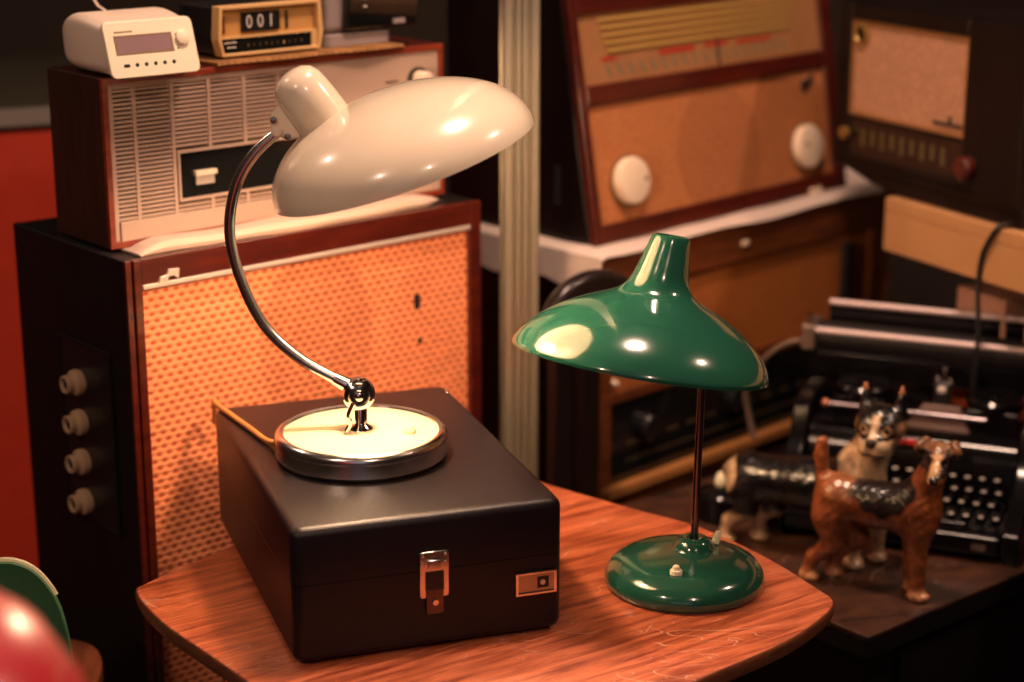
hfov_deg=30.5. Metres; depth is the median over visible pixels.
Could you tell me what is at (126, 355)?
speaker
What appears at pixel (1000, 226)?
hanging cable
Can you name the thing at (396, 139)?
desk lamp
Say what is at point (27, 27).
wall
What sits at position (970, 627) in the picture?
work table
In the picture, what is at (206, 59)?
mat
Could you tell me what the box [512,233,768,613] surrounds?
desk lamp
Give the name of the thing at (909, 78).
grille
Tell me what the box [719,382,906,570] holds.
figurine
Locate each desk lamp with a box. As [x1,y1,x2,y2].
[211,65,533,481]
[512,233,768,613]
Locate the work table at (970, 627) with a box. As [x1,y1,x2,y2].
[622,454,1023,681]
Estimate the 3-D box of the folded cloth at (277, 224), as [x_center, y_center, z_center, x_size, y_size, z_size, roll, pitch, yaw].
[-0.301,-0.159,2.327,0.452,0.014,0.167,-13,21,-39]
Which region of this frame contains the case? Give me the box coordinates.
[216,387,559,660]
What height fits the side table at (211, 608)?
0.605 m
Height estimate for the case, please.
0.146 m
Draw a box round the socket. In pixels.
[275,65,346,136]
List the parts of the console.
tuning knob, moulding, dial glass, tuning knob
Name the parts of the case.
lock plate, maker plate, plate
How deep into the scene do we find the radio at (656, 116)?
2.73 m
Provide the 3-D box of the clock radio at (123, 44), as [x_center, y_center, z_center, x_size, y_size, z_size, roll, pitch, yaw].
[-0.449,-0.373,2.154,0.119,0.124,0.165,-13,20,-37]
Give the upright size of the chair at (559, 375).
0.830 m
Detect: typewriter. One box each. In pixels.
[743,298,1023,565]
[833,392,892,419]
[965,407,1023,437]
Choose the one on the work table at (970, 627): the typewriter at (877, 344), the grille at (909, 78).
the typewriter at (877, 344)
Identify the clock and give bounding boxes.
[180,0,322,57]
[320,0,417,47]
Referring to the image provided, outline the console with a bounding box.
[481,191,892,504]
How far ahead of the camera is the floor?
4.27 m
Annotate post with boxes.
[499,0,539,478]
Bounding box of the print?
[537,575,548,587]
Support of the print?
on the case
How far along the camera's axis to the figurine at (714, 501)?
2.54 m
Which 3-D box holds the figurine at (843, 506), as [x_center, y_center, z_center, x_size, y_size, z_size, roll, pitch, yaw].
[0.456,0.208,2.305,0.195,0.215,0.086,13,20,37]
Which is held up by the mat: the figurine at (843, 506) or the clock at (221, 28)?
the clock at (221, 28)
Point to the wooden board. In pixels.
(943, 238)
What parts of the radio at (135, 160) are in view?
button plate, volume knob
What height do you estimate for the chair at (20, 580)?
0.648 m
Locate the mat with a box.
[198,42,403,66]
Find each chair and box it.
[0,557,102,681]
[543,269,627,498]
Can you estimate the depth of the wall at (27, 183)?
3.02 m
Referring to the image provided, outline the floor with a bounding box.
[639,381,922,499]
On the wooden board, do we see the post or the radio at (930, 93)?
the radio at (930, 93)
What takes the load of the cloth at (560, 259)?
on the console
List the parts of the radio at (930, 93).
knob, eye glass, dial glass, knob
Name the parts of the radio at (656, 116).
knob, dial panel, knob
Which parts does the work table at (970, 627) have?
drawer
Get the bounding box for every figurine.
[699,472,736,525]
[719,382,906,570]
[799,436,962,602]
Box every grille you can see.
[112,71,287,220]
[849,19,969,138]
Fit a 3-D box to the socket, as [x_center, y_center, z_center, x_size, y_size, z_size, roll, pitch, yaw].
[-0.199,-0.237,1.916,0.083,0.088,0.061,0,16,0]
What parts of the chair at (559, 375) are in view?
post, backrest, post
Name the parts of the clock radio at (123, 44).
panel, tuning knob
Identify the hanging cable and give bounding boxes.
[971,221,1013,390]
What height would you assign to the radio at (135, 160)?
0.196 m
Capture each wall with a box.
[0,0,983,309]
[0,54,72,568]
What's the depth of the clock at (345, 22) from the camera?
2.34 m
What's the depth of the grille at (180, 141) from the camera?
2.20 m
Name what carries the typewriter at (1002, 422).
attached to the typewriter at (877, 344)
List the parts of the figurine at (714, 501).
lid, knob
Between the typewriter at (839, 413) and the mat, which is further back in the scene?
the typewriter at (839, 413)
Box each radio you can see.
[47,35,443,249]
[63,0,199,79]
[447,0,846,246]
[833,0,1023,229]
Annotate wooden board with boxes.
[883,196,1023,401]
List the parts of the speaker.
terminal knob, terminal knob, terminal knob, panel, terminal knob, plate, terminal plate, panel, panel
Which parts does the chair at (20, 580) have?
backrest, seat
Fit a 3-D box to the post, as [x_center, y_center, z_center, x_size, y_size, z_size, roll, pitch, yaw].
[0.009,-0.654,2.356,0.100,2.798,0.100,-2,16,-8]
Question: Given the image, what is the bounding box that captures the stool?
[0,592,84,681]
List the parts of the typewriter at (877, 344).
return lever, frame, rail, paper rod, ribbon lever, type plate, key lever, key lever, key lever, key lever, frame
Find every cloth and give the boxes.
[119,194,438,256]
[481,167,886,283]
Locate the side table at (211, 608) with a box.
[135,483,833,681]
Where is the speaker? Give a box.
[13,192,481,681]
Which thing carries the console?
on the floor

